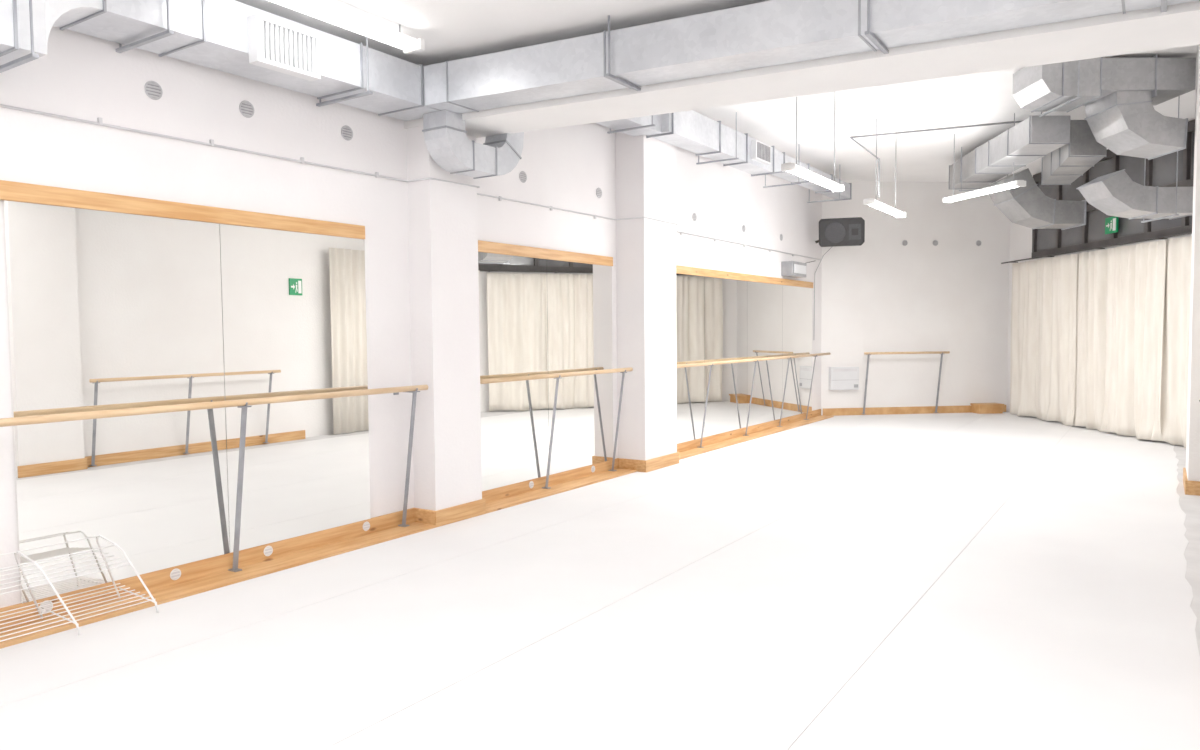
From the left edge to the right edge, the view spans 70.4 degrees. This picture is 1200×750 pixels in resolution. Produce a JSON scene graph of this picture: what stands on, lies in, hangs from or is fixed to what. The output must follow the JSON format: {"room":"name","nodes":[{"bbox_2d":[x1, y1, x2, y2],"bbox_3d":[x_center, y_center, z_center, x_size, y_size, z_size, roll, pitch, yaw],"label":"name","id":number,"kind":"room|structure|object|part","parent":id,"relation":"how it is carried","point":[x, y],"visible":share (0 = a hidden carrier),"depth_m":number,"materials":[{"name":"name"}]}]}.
{"room":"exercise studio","nodes":[
{"label":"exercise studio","id":0,"kind":"room"},
{"bbox_2d":[0,26,821,607],"bbox_3d":[-0.735,-0.964,8.583,0.300,4.350,17.600,1,4,33],"label":"wall","id":1,"kind":"structure","parent":0,"point":[80,76],"depth_m":6.39,"materials":[{"name":"paint"}]},
{"bbox_2d":[39,600,52,612],"bbox_3d":[-3.099,1.298,4.755,0.009,0.073,0.073,1,4,33],"label":"air vent","id":2,"kind":"object","parent":1,"relation":"attached to","point":[49,602],"visible":0.63,"depth_m":4.75,"materials":[{"name":"white plastic"}]},
{"bbox_2d":[2,200,229,602],"bbox_3d":[-2.842,0.129,5.125,0.022,2.188,1.246,1,4,33],"label":"wall mirror","id":3,"kind":"object","parent":1,"relation":"attached to","point":[106,310],"visible":1,"depth_m":5.04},
{"bbox_2d":[144,81,162,99],"bbox_3d":[-2.742,-1.748,5.221,0.010,0.114,0.114,1,4,33],"label":"air vent","id":4,"kind":"object","parent":1,"relation":"in","point":[153,90],"visible":1,"depth_m":5.22,"materials":[{"name":"grey metal"}]},
{"bbox_3d":[-2.745,-1.748,5.222,0.002,0.101,0.101,1,4,33],"label":"plate","id":5,"kind":"part","parent":4,"relation":"part of","materials":[{"name":"grey metal"}]},
{"bbox_2d":[170,568,180,579],"bbox_3d":[-2.686,1.262,5.381,0.009,0.073,0.073,1,4,33],"label":"air vent","id":6,"kind":"object","parent":1,"relation":"attached to","point":[175,574],"visible":1,"depth_m":5.38,"materials":[{"name":"white plastic"}]},
{"bbox_3d":[-2.689,1.262,5.383,0.002,0.065,0.065,1,4,33],"label":"plate","id":7,"kind":"part","parent":6,"relation":"part of","materials":[{"name":"plastic"}]},
{"bbox_2d":[0,180,364,238],"bbox_3d":[-2.563,-1.042,5.497,0.035,0.103,2.650,1,4,33],"label":"mirror frame trim","id":8,"kind":"structure","parent":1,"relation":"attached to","point":[9,190],"depth_m":5.27,"materials":[{"name":"brown wood"}]},
{"bbox_2d":[0,508,414,629],"bbox_3d":[-2.936,1.300,5.032,0.022,0.135,5.040,1,4,33],"label":"baseboard","id":9,"kind":"structure","parent":1,"relation":"attached to","point":[158,579],"depth_m":5.57,"materials":[{"name":"brown wood"}]},
{"bbox_2d":[0,522,435,648],"bbox_3d":[-2.829,1.361,4.950,0.248,0.020,5.015,1,4,33],"label":"trim","id":10,"kind":"structure","parent":1,"relation":"attached to","point":[200,585],"depth_m":5.42,"materials":[{"name":"brown wood"}]},
{"bbox_2d":[0,385,427,571],"bbox_3d":[-2.583,0.749,5.337,0.252,1.158,3.990,1,4,33],"label":"ballet barre","id":11,"kind":"object","parent":10,"relation":"on","point":[241,403],"visible":1,"depth_m":5.59,"materials":[{"name":"brown wood"}]},
{"bbox_3d":[-2.509,0.195,5.257,0.044,0.044,3.990,1,4,33],"label":"rail","id":12,"kind":"part","parent":11,"relation":"part of","materials":[{"name":"brown wood"}]},
{"bbox_3d":[-2.396,0.757,5.628,0.204,1.108,0.052,1,4,33],"label":"leg","id":13,"kind":"part","parent":11,"relation":"part of","materials":[{"name":"grey metal"}]},
{"bbox_3d":[-1.561,0.684,6.896,0.204,1.108,0.052,1,4,33],"label":"leg","id":14,"kind":"part","parent":11,"relation":"part of","materials":[{"name":"grey metal"}]},
{"bbox_2d":[239,100,253,117],"bbox_3d":[-2.391,-1.799,5.753,0.010,0.114,0.114,1,4,33],"label":"air vent","id":15,"kind":"object","parent":1,"relation":"in","point":[246,108],"visible":1,"depth_m":5.75,"materials":[{"name":"grey metal"}]},
{"bbox_3d":[-2.393,-1.799,5.755,0.002,0.101,0.101,1,4,33],"label":"plate","id":16,"kind":"part","parent":15,"relation":"part of","materials":[{"name":"grey metal"}]},
{"bbox_2d":[264,546,272,555],"bbox_3d":[-2.318,1.230,5.940,0.009,0.073,0.073,1,4,33],"label":"air vent","id":17,"kind":"object","parent":1,"relation":"attached to","point":[268,550],"visible":1,"depth_m":5.94,"materials":[{"name":"white plastic"}]},
{"bbox_2d":[219,224,370,552],"bbox_3d":[-2.163,0.070,6.155,0.022,2.188,1.216,1,4,33],"label":"wall mirror","id":18,"kind":"object","parent":1,"relation":"attached to","point":[294,303],"visible":1,"depth_m":6.09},
{"bbox_2d":[341,125,352,140],"bbox_3d":[-1.923,-1.840,6.462,0.010,0.114,0.114,1,4,33],"label":"air vent","id":19,"kind":"object","parent":1,"relation":"in","point":[346,131],"visible":1,"depth_m":6.46,"materials":[{"name":"grey metal"}]},
{"bbox_3d":[-1.926,-1.840,6.464,0.002,0.101,0.101,1,4,33],"label":"plate","id":20,"kind":"part","parent":19,"relation":"part of","materials":[{"name":"grey metal"}]},
{"bbox_2d":[363,522,369,530],"bbox_3d":[-1.834,1.188,6.673,0.009,0.073,0.073,1,4,33],"label":"air vent","id":21,"kind":"object","parent":1,"relation":"attached to","point":[366,525],"visible":1,"depth_m":6.67,"materials":[{"name":"white plastic"}]},
{"bbox_2d":[0,104,820,259],"bbox_3d":[0.041,-1.714,9.108,0.388,0.056,15.000,1,4,33],"label":"conduit","id":22,"kind":"object","parent":1,"relation":"attached to","point":[99,119],"visible":0.94,"depth_m":6.14,"materials":[{"name":"plastic"}]},
{"bbox_2d":[407,126,481,510],"bbox_3d":[-1.312,-0.398,7.227,0.250,3.270,0.570,1,4,33],"label":"pillar","id":23,"kind":"structure","parent":1,"relation":"attached to","point":[442,216],"depth_m":7.06,"materials":[{"name":"paint"}]},
{"bbox_2d":[478,252,548,490],"bbox_3d":[-0.885,-0.042,8.094,0.022,2.188,1.266,1,4,33],"label":"wall mirror","id":24,"kind":"object","parent":1,"relation":"attached to","point":[513,335],"visible":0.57,"depth_m":8.15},
{"bbox_2d":[519,171,526,182],"bbox_3d":[-0.747,-1.923,8.248,0.010,0.114,0.114,1,4,33],"label":"air vent","id":25,"kind":"object","parent":1,"relation":"in","point":[523,177],"visible":1,"depth_m":8.24,"materials":[{"name":"grey metal"}]},
{"bbox_2d":[478,240,612,265],"bbox_3d":[-0.553,-1.217,8.545,0.035,0.103,2.500,1,4,33],"label":"rail","id":26,"kind":"object","parent":1,"relation":"attached to","point":[483,246],"visible":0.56,"depth_m":8.47,"materials":[{"name":"brown wood"}]},
{"bbox_2d":[482,458,618,502],"bbox_3d":[-0.511,1.088,8.709,0.022,0.135,2.640,1,4,33],"label":"baseboard","id":27,"kind":"structure","parent":1,"relation":"attached to","point":[510,490],"depth_m":8.62,"materials":[{"name":"brown wood"}]},
{"bbox_2d":[485,468,636,513],"bbox_3d":[-0.398,1.149,8.638,0.248,0.020,2.590,1,4,33],"label":"trim","id":28,"kind":"structure","parent":1,"relation":"attached to","point":[522,498],"depth_m":8.46,"materials":[{"name":"brown wood"}]},
{"bbox_2d":[480,367,632,488],"bbox_3d":[-0.411,0.556,8.613,0.232,1.168,2.540,1,4,33],"label":"ballet barre","id":29,"kind":"object","parent":28,"relation":"on","point":[623,371],"visible":1,"depth_m":8.53,"materials":[{"name":"brown wood"}]},
{"bbox_3d":[-0.494,0.587,8.514,0.204,1.118,0.052,1,4,33],"label":"leg","id":30,"kind":"part","parent":29,"relation":"part of","materials":[{"name":"grey metal"}]},
{"bbox_3d":[-0.346,-0.003,8.538,0.044,0.044,2.540,1,4,33],"label":"rail","id":31,"kind":"part","parent":29,"relation":"part of","materials":[{"name":"brown wood"}]},
{"bbox_3d":[0.187,0.527,9.548,0.204,1.118,0.052,1,4,33],"label":"leg","id":32,"kind":"part","parent":29,"relation":"part of","materials":[{"name":"grey metal"}]},
{"bbox_2d":[547,259,612,474],"bbox_3d":[-0.201,-0.102,9.132,0.022,2.188,1.216,1,4,33],"label":"wall mirror","id":33,"kind":"object","parent":1,"relation":"attached to","point":[579,295],"visible":0.86,"depth_m":9.09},
{"bbox_2d":[596,188,601,197],"bbox_3d":[-0.010,-2.007,9.364,0.010,0.114,0.114,1,4,33],"label":"air vent","id":34,"kind":"object","parent":1,"relation":"in","point":[598,190],"visible":1,"depth_m":9.36,"materials":[{"name":"grey metal"}]},
{"bbox_2d":[615,132,676,459],"bbox_3d":[0.548,-1.069,9.920,0.370,4.300,0.750,1,4,33],"label":"pillar","id":35,"kind":"structure","parent":1,"relation":"attached to","point":[645,167],"depth_m":9.67,"materials":[{"name":"paint"}]},
{"bbox_2d":[676,273,704,443],"bbox_3d":[1.022,-0.208,10.987,0.022,2.188,1.426,1,4,33],"label":"wall mirror","id":36,"kind":"object","parent":1,"relation":"attached to","point":[690,342],"visible":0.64,"depth_m":11.22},
{"bbox_2d":[692,213,696,220],"bbox_3d":[1.254,-2.097,11.284,0.010,0.114,0.114,1,4,33],"label":"air vent","id":37,"kind":"object","parent":1,"relation":"in","point":[694,216],"visible":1,"depth_m":11.28,"materials":[{"name":"grey metal"}]},
{"bbox_2d":[704,277,746,436],"bbox_3d":[1.809,-0.277,12.180,0.022,2.188,1.426,1,4,33],"label":"wall mirror","id":38,"kind":"object","parent":1,"relation":"attached to","point":[725,300],"visible":0.93,"depth_m":12.14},
{"bbox_2d":[676,265,812,287],"bbox_3d":[2.201,-1.457,12.723,0.035,0.103,5.740,1,4,33],"label":"rail","id":39,"kind":"object","parent":1,"relation":"attached to","point":[686,270],"visible":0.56,"depth_m":12.45,"materials":[{"name":"brown wood"}]},
{"bbox_2d":[677,409,833,459],"bbox_3d":[2.451,0.900,12.960,0.248,0.020,6.175,1,4,33],"label":"trim","id":40,"kind":"structure","parent":1,"relation":"attached to","point":[707,448],"depth_m":12.47,"materials":[{"name":"brown wood"}]},
{"bbox_2d":[677,352,830,447],"bbox_3d":[2.417,0.314,12.904,0.232,1.158,6.050,1,4,33],"label":"ballet barre","id":41,"kind":"object","parent":40,"relation":"on","point":[755,360],"visible":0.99,"depth_m":12.59,"materials":[{"name":"brown wood"}]},
{"bbox_3d":[1.402,0.426,11.391,0.204,1.108,0.052,1,4,33],"label":"leg","id":42,"kind":"part","parent":41,"relation":"part of","materials":[{"name":"grey metal"}]},
{"bbox_3d":[2.227,0.354,12.642,0.204,1.108,0.052,1,4,33],"label":"leg","id":43,"kind":"part","parent":41,"relation":"part of","materials":[{"name":"grey metal"}]},
{"bbox_3d":[2.483,-0.240,12.829,0.044,0.044,6.050,1,4,33],"label":"rail","id":44,"kind":"part","parent":41,"relation":"part of","materials":[{"name":"brown wood"}]},
{"bbox_3d":[2.969,0.289,13.768,0.204,1.108,0.052,1,4,33],"label":"leg","id":45,"kind":"part","parent":41,"relation":"part of","materials":[{"name":"grey metal"}]},
{"bbox_3d":[3.656,0.229,14.810,0.204,1.108,0.052,1,4,33],"label":"leg","id":46,"kind":"part","parent":41,"relation":"part of","materials":[{"name":"grey metal"}]},
{"bbox_2d":[747,281,782,425],"bbox_3d":[2.595,-0.345,13.373,0.022,2.188,1.426,1,4,33],"label":"wall mirror","id":47,"kind":"object","parent":1,"relation":"attached to","point":[764,300],"visible":0.86,"depth_m":13.32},
{"bbox_2d":[782,285,811,417],"bbox_3d":[3.381,-0.414,14.565,0.022,2.188,1.426,1,4,33],"label":"wall mirror","id":48,"kind":"object","parent":1,"relation":"attached to","point":[797,301],"visible":1,"depth_m":14.52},
{"bbox_2d":[781,261,813,277],"bbox_3d":[3.490,-1.830,14.502,0.213,0.355,1.601,1,4,33],"label":"emergency light","id":49,"kind":"object","parent":1,"relation":"attached to","point":[793,269],"visible":1,"depth_m":13.88,"materials":[{"name":"grey plastic"}]},
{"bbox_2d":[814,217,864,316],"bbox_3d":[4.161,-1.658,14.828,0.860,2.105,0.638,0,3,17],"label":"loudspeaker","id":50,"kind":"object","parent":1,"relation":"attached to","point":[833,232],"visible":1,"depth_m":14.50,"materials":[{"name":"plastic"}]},
{"bbox_2d":[235,0,770,66],"bbox_3d":[-0.742,-2.362,2.422,7.000,0.300,8.050,1,4,33],"label":"ceiling","id":51,"kind":"structure","parent":0,"point":[450,30],"depth_m":5.67,"materials":[{"name":"paint"}]},
{"bbox_2d":[0,0,440,120],"bbox_3d":[-2.651,-1.935,4.742,0.680,0.759,4.780,1,4,33],"label":"air duct","id":52,"kind":"object","parent":51,"relation":"hanging from","point":[233,37],"visible":0.98,"depth_m":5.16,"materials":[{"name":"metal"}]},
{"bbox_2d":[248,13,320,80],"bbox_3d":[-1.979,-2.052,5.348,0.090,0.280,0.460,1,4,33],"label":"grille","id":53,"kind":"object","parent":52,"relation":"attached to","point":[275,45],"depth_m":5.31,"materials":[{"name":"white metal"}]},
{"bbox_2d":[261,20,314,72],"bbox_3d":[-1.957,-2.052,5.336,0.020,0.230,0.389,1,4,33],"label":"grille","id":54,"kind":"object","parent":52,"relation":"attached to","point":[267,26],"depth_m":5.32,"materials":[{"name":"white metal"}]},
{"bbox_2d":[268,0,424,53],"bbox_3d":[-1.686,-2.279,5.285,0.170,0.145,1.480,1,4,33],"label":"lamp","id":55,"kind":"object","parent":51,"relation":"hanging from","point":[314,8],"visible":1,"depth_m":5.43,"materials":[{"name":"white plastic"}]},
{"bbox_2d":[424,0,1199,113],"bbox_3d":[1.340,-2.171,5.194,5.834,0.404,0.421,1,3,27],"label":"air duct","id":56,"kind":"object","parent":51,"relation":"hanging from","point":[773,32],"visible":1,"depth_m":5.35,"materials":[{"name":"metal"}]},
{"bbox_2d":[422,110,523,178],"bbox_3d":[-0.988,-2.240,7.114,0.338,1.172,1.231,1,4,33],"label":"air duct","id":57,"kind":"object","parent":56,"relation":"attached to","point":[448,145],"visible":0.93,"depth_m":6.77,"materials":[{"name":"metal"}]},
{"bbox_2d":[821,181,1009,414],"bbox_3d":[5.873,-1.404,15.969,3.688,4.350,0.300,-1,3,-7],"label":"wall","id":58,"kind":"structure","parent":0,"point":[881,294],"depth_m":15.82,"materials":[{"name":"paint"}]},
{"bbox_2d":[829,367,858,389],"bbox_3d":[4.491,0.062,15.652,0.540,0.420,0.128,-1,3,-7],"label":"wall heater","id":59,"kind":"object","parent":58,"relation":"attached to","point":[840,378],"visible":1,"depth_m":15.60,"materials":[{"name":"metal"}]},
{"bbox_2d":[863,351,949,413],"bbox_3d":[5.623,0.143,15.712,1.640,1.153,0.263,-1,3,-7],"label":"ballet barre","id":60,"kind":"object","parent":58,"relation":"attached to","point":[923,352],"visible":1,"depth_m":15.63,"materials":[{"name":"brown wood"}]},
{"bbox_3d":[4.888,0.178,15.634,0.052,1.103,0.234,-1,3,-7],"label":"leg","id":61,"kind":"part","parent":60,"relation":"part of","materials":[{"name":"grey metal"}]},
{"bbox_3d":[5.631,-0.405,15.585,1.640,0.044,0.044,-1,3,-7],"label":"rail","id":62,"kind":"part","parent":60,"relation":"part of","materials":[{"name":"brown wood"}]},
{"bbox_3d":[6.296,0.157,15.813,0.052,1.103,0.234,-1,3,-7],"label":"leg","id":63,"kind":"part","parent":60,"relation":"part of","materials":[{"name":"grey metal"}]},
{"bbox_2d":[823,405,1005,415],"bbox_3d":[5.912,0.659,15.916,3.628,0.135,0.022,-1,3,-7],"label":"baseboard","id":64,"kind":"structure","parent":58,"relation":"attached to","point":[920,409],"depth_m":15.86,"materials":[{"name":"brown wood"}]},
{"bbox_2d":[646,412,1199,749],"bbox_3d":[2.673,1.273,7.844,7.100,0.200,20.500,1,4,33],"label":"floor","id":65,"kind":"structure","parent":0,"point":[1189,504],"depth_m":6.43,"materials":[{"name":"white"}]},
{"bbox_2d":[414,508,433,524],"bbox_3d":[-1.452,1.182,7.055,0.228,0.135,0.022,1,4,33],"label":"baseboard","id":66,"kind":"structure","parent":65,"relation":"on","point":[426,516],"depth_m":7.04,"materials":[{"name":"brown wood"}]},
{"bbox_2d":[0,414,890,706],"bbox_3d":[0.124,1.160,8.492,0.770,0.003,18.088,1,4,33],"label":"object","id":67,"kind":"object","parent":65,"relation":"on","point":[37,666],"visible":0.86,"depth_m":5.46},
{"bbox_2d":[0,535,158,641],"bbox_3d":[-3.140,1.170,4.236,0.422,0.431,1.672,1,4,33],"label":"wire rack","id":68,"kind":"object","parent":67,"relation":"on","point":[97,536],"visible":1,"depth_m":4.62,"materials":[{"name":"white metal"}]},
{"bbox_3d":[-2.950,1.153,4.523,0.422,0.431,0.142,1,4,33],"label":"frame","id":69,"kind":"part","parent":68,"relation":"part of","materials":[{"name":"white metal"}]},
{"bbox_3d":[-2.719,1.133,4.874,0.422,0.431,0.142,1,4,33],"label":"frame","id":70,"kind":"part","parent":68,"relation":"part of","materials":[{"name":"white metal"}]},
{"bbox_2d":[434,499,485,526],"bbox_3d":[-1.185,1.171,7.234,0.022,0.135,0.614,1,4,33],"label":"baseboard","id":71,"kind":"structure","parent":65,"relation":"on","point":[442,517],"depth_m":7.20,"materials":[{"name":"brown wood"}]},
{"bbox_2d":[0,413,985,749],"bbox_3d":[1.427,1.153,8.403,1.495,0.003,19.374,1,4,33],"label":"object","id":72,"kind":"object","parent":65,"relation":"on","point":[316,676],"visible":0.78,"depth_m":4.60,"materials":[{"name":"white plastic"}]},
{"bbox_2d":[970,403,1003,413],"bbox_3d":[7.248,0.623,15.914,0.500,0.176,0.300,-1,3,-7],"label":"wooden step","id":73,"kind":"structure","parent":72,"relation":"on","point":[979,408],"depth_m":15.79,"materials":[{"name":"brown wood"}]},
{"bbox_2d":[618,458,644,471],"bbox_3d":[0.363,1.029,9.699,0.348,0.135,0.022,1,4,33],"label":"baseboard","id":74,"kind":"structure","parent":65,"relation":"on","point":[639,465],"depth_m":9.68,"materials":[{"name":"brown wood"}]},
{"bbox_2d":[645,452,678,471],"bbox_3d":[0.730,1.015,9.920,0.022,0.135,0.794,1,4,33],"label":"baseboard","id":75,"kind":"structure","parent":65,"relation":"on","point":[670,459],"depth_m":9.88,"materials":[{"name":"brown wood"}]},
{"bbox_2d":[325,412,1071,749],"bbox_3d":[2.720,1.181,7.640,1.495,0.003,19.520,1,4,33],"label":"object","id":76,"kind":"object","parent":65,"relation":"on","point":[744,645],"visible":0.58,"depth_m":4.49,"materials":[{"name":"white plastic"}]},
{"bbox_2d":[789,426,1199,749],"bbox_3d":[3.436,1.254,6.117,1.367,0.003,17.760,1,4,33],"label":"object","id":77,"kind":"object","parent":65,"relation":"on","point":[1068,621],"visible":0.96,"depth_m":4.41,"materials":[{"name":"white plastic"}]},
{"bbox_2d":[693,45,1197,182],"bbox_3d":[4.791,-3.414,10.975,7.200,0.200,12.700,1,4,33],"label":"ceiling","id":78,"kind":"structure","parent":0,"point":[985,97],"depth_m":11.02,"materials":[{"name":"paint"}]},
{"bbox_2d":[597,110,851,202],"bbox_3d":[1.788,-3.008,11.184,0.590,0.579,8.507,1,4,33],"label":"air duct","id":79,"kind":"object","parent":78,"relation":"hanging from","point":[692,131],"visible":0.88,"depth_m":10.46,"materials":[{"name":"metal"}]},
{"bbox_2d":[751,140,770,164],"bbox_3d":[2.132,-2.945,11.255,0.070,0.240,0.500,1,4,33],"label":"grille","id":80,"kind":"object","parent":79,"relation":"attached to","point":[760,152],"depth_m":11.17,"materials":[{"name":"white metal"}]},
{"bbox_3d":[2.167,-2.944,11.236,0.010,0.200,0.425,1,4,33],"label":"grille blade","id":81,"kind":"part","parent":79,"relation":"part of","materials":[{"name":"white metal"}]},
{"bbox_2d":[781,92,844,191],"bbox_3d":[2.285,-2.622,9.015,0.140,1.135,1.600,1,4,33],"label":"lamp","id":82,"kind":"object","parent":78,"relation":"hanging from","point":[791,167],"visible":0.98,"depth_m":8.93,"materials":[{"name":"white plastic"}]},
{"bbox_2d":[863,118,905,217],"bbox_3d":[3.824,-2.756,11.350,0.140,1.135,1.600,1,4,33],"label":"lamp","id":83,"kind":"object","parent":78,"relation":"hanging from","point":[872,202],"visible":1,"depth_m":11.17,"materials":[{"name":"white plastic"}]},
{"bbox_2d":[850,120,1023,197],"bbox_3d":[4.368,-2.818,11.179,2.192,0.996,0.827,1,3,23],"label":"conduit","id":84,"kind":"object","parent":78,"relation":"hanging from","point":[1022,120],"visible":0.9,"depth_m":11.39,"materials":[{"name":"grey plastic"}]},
{"bbox_2d":[943,113,1025,202],"bbox_3d":[5.089,-2.865,11.309,0.140,0.935,1.440,-1,3,-15],"label":"lamp","id":85,"kind":"object","parent":78,"relation":"hanging from","point":[1018,183],"visible":0.99,"depth_m":11.25,"materials":[{"name":"white plastic"}]},
{"bbox_2d":[949,116,1069,190],"bbox_3d":[5.442,-2.975,11.345,0.744,0.727,4.756,0,3,13],"label":"air duct","id":86,"kind":"object","parent":78,"relation":"hanging from","point":[1034,137],"visible":0.9,"depth_m":10.39,"materials":[{"name":"metal"}]},
{"bbox_2d":[985,168,1086,229],"bbox_3d":[6.412,-2.589,12.562,1.215,0.819,0.640,-1,3,-1],"label":"air duct","id":87,"kind":"object","parent":86,"relation":"attached to","point":[1028,206],"visible":0.95,"depth_m":12.28,"materials":[{"name":"metal"}]},
{"bbox_2d":[1041,120,1106,184],"bbox_3d":[5.854,-2.712,10.584,0.386,0.516,3.099,1,3,22],"label":"air duct","id":88,"kind":"object","parent":86,"relation":"attached to","point":[1065,164],"visible":0.8,"depth_m":9.70,"materials":[{"name":"metal"}]},
{"bbox_2d":[1013,54,1195,159],"bbox_3d":[5.132,-2.733,8.703,1.540,0.930,0.760,0,3,0],"label":"air duct","id":89,"kind":"object","parent":78,"relation":"hanging from","point":[1118,96],"visible":0.93,"depth_m":8.47,"materials":[{"name":"metal"}]},
{"bbox_2d":[1076,96,1192,222],"bbox_3d":[6.329,-2.557,10.009,1.165,1.439,0.640,0,3,0],"label":"air duct","id":90,"kind":"object","parent":78,"relation":"hanging from","point":[1116,194],"visible":0.88,"depth_m":9.79,"materials":[{"name":"metal"}]},
{"bbox_2d":[1007,176,1191,416],"bbox_3d":[7.944,-1.265,12.941,0.300,4.350,6.238,-1,3,-1],"label":"wall","id":91,"kind":"structure","parent":0,"point":[1020,236],"depth_m":15.69,"materials":[{"name":"paint"}]},
{"bbox_2d":[1001,232,1191,263],"bbox_3d":[7.680,-1.942,13.001,0.212,0.024,5.839,-1,3,-1],"label":"curtain rod","id":92,"kind":"object","parent":91,"relation":"attached to","point":[1163,237],"visible":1,"depth_m":12.85,"materials":[{"name":"black metal"}]},
{"bbox_2d":[1010,259,1043,419],"bbox_3d":[7.539,-0.626,14.988,0.215,2.751,1.226,0,3,2],"label":"curtain","id":93,"kind":"object","parent":92,"relation":"hanging from","point":[1027,275],"visible":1,"depth_m":15.03,"materials":[{"name":"beige fabric"}]},
{"bbox_2d":[1038,253,1077,425],"bbox_3d":[7.541,-0.578,14.049,0.133,2.751,1.102,-1,3,-1],"label":"curtain","id":94,"kind":"object","parent":92,"relation":"hanging from","point":[1058,273],"visible":1,"depth_m":14.09,"materials":[{"name":"beige fabric"}]},
{"bbox_2d":[1070,249,1113,431],"bbox_3d":[7.611,-0.530,13.118,0.193,2.750,1.151,0,3,1],"label":"curtain","id":95,"kind":"object","parent":92,"relation":"hanging from","point":[1091,390],"visible":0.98,"depth_m":13.12,"materials":[{"name":"beige fabric"}]},
{"bbox_2d":[1105,240,1165,439],"bbox_3d":[7.609,-0.478,12.109,0.199,2.750,1.250,0,3,4],"label":"curtain","id":96,"kind":"object","parent":92,"relation":"hanging from","point":[1136,295],"visible":1,"depth_m":12.09,"materials":[{"name":"beige fabric"}]},
{"bbox_2d":[1151,236,1191,447],"bbox_3d":[7.648,-0.420,10.990,0.162,2.750,1.410,-1,3,-3],"label":"curtain","id":97,"kind":"object","parent":92,"relation":"hanging from","point":[1176,323],"visible":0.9,"depth_m":11.26,"materials":[{"name":"beige fabric"}]},
{"bbox_2d":[1031,119,1194,257],"bbox_3d":[7.747,-2.662,12.399,0.090,1.460,5.269,-1,3,-1],"label":"window","id":98,"kind":"structure","parent":91,"relation":"in","point":[1161,171],"depth_m":12.65,"materials":[{"name":"grey glass"}]},
{"bbox_3d":[7.708,-2.397,14.640,0.008,0.460,0.620,-1,3,-1],"label":"pane","id":99,"kind":"part","parent":98,"relation":"part of","materials":[{"name":"grey glass"}]},
{"bbox_3d":[7.702,-3.061,14.605,0.008,0.590,0.620,-1,3,-1],"label":"pane","id":100,"kind":"part","parent":98,"relation":"part of","materials":[{"name":"grey glass"}]},
{"bbox_3d":[7.725,-2.359,13.891,0.008,0.460,0.620,-1,3,-1],"label":"pane","id":101,"kind":"part","parent":98,"relation":"part of","materials":[{"name":"grey glass"}]},
{"bbox_3d":[7.720,-3.023,13.856,0.008,0.590,0.620,-1,3,-1],"label":"pane","id":102,"kind":"part","parent":98,"relation":"part of","materials":[{"name":"grey glass"}]},
{"bbox_3d":[7.743,-2.320,13.142,0.008,0.460,0.620,-1,3,-1],"label":"pane","id":103,"kind":"part","parent":98,"relation":"part of","materials":[{"name":"grey glass"}]},
{"bbox_3d":[7.737,-2.984,13.108,0.008,0.590,0.620,-1,3,-1],"label":"pane","id":104,"kind":"part","parent":98,"relation":"part of","materials":[{"name":"grey glass"}]},
{"bbox_2d":[1105,216,1117,233],"bbox_3d":[7.675,-2.249,12.754,0.026,0.240,0.280,-1,3,-1],"label":"exit sign","id":105,"kind":"object","parent":98,"relation":"attached to","point":[1111,223],"visible":0.96,"depth_m":12.73,"materials":[{"name":"green plastic"}]},
{"bbox_3d":[7.760,-2.281,12.393,0.008,0.460,0.620,-1,3,-1],"label":"pane","id":106,"kind":"part","parent":98,"relation":"part of","materials":[{"name":"grey glass"}]},
{"bbox_3d":[7.755,-2.946,12.359,0.008,0.590,0.620,-1,3,-1],"label":"pane","id":107,"kind":"part","parent":98,"relation":"part of","materials":[{"name":"grey glass"}]},
{"bbox_3d":[7.778,-2.243,11.644,0.008,0.460,0.620,-1,3,-1],"label":"pane","id":108,"kind":"part","parent":98,"relation":"part of","materials":[{"name":"grey glass"}]},
{"bbox_3d":[7.772,-2.907,11.610,0.008,0.590,0.620,-1,3,-1],"label":"pane","id":109,"kind":"part","parent":98,"relation":"part of","materials":[{"name":"glass"}]},
{"bbox_3d":[7.789,-2.868,10.861,0.008,0.590,0.620,-1,3,-1],"label":"pane","id":110,"kind":"part","parent":98,"relation":"part of","materials":[{"name":"glass"}]},
{"bbox_2d":[1186,45,1199,480],"bbox_3d":[3.598,-0.761,3.939,1.150,4.350,14.600,1,4,33],"label":"wall","id":111,"kind":"structure","parent":0,"point":[1193,405],"depth_m":8.01,"materials":[{"name":"paint"}]},
{"bbox_2d":[404,1,1199,137],"bbox_3d":[1.511,-2.568,5.643,6.725,1.180,0.694,1,3,26],"label":"beam","id":112,"kind":"structure","parent":111,"relation":"attached to","point":[1150,29],"depth_m":5.50,"materials":[{"name":"paint"}]},
{"bbox_2d":[1183,468,1187,494],"bbox_3d":[5.807,1.047,8.433,0.022,0.135,0.890,1,4,33],"label":"baseboard","id":113,"kind":"structure","parent":111,"relation":"attached to","point":[1185,479],"depth_m":8.20,"materials":[{"name":"brown wood"}]},
{"bbox_2d":[1188,481,1199,495],"bbox_3d":[5.731,1.072,7.962,0.370,0.135,0.022,1,4,33],"label":"baseboard","id":114,"kind":"structure","parent":111,"relation":"attached to","point":[1193,486],"depth_m":8.03,"materials":[{"name":"brown wood"}]}
]}

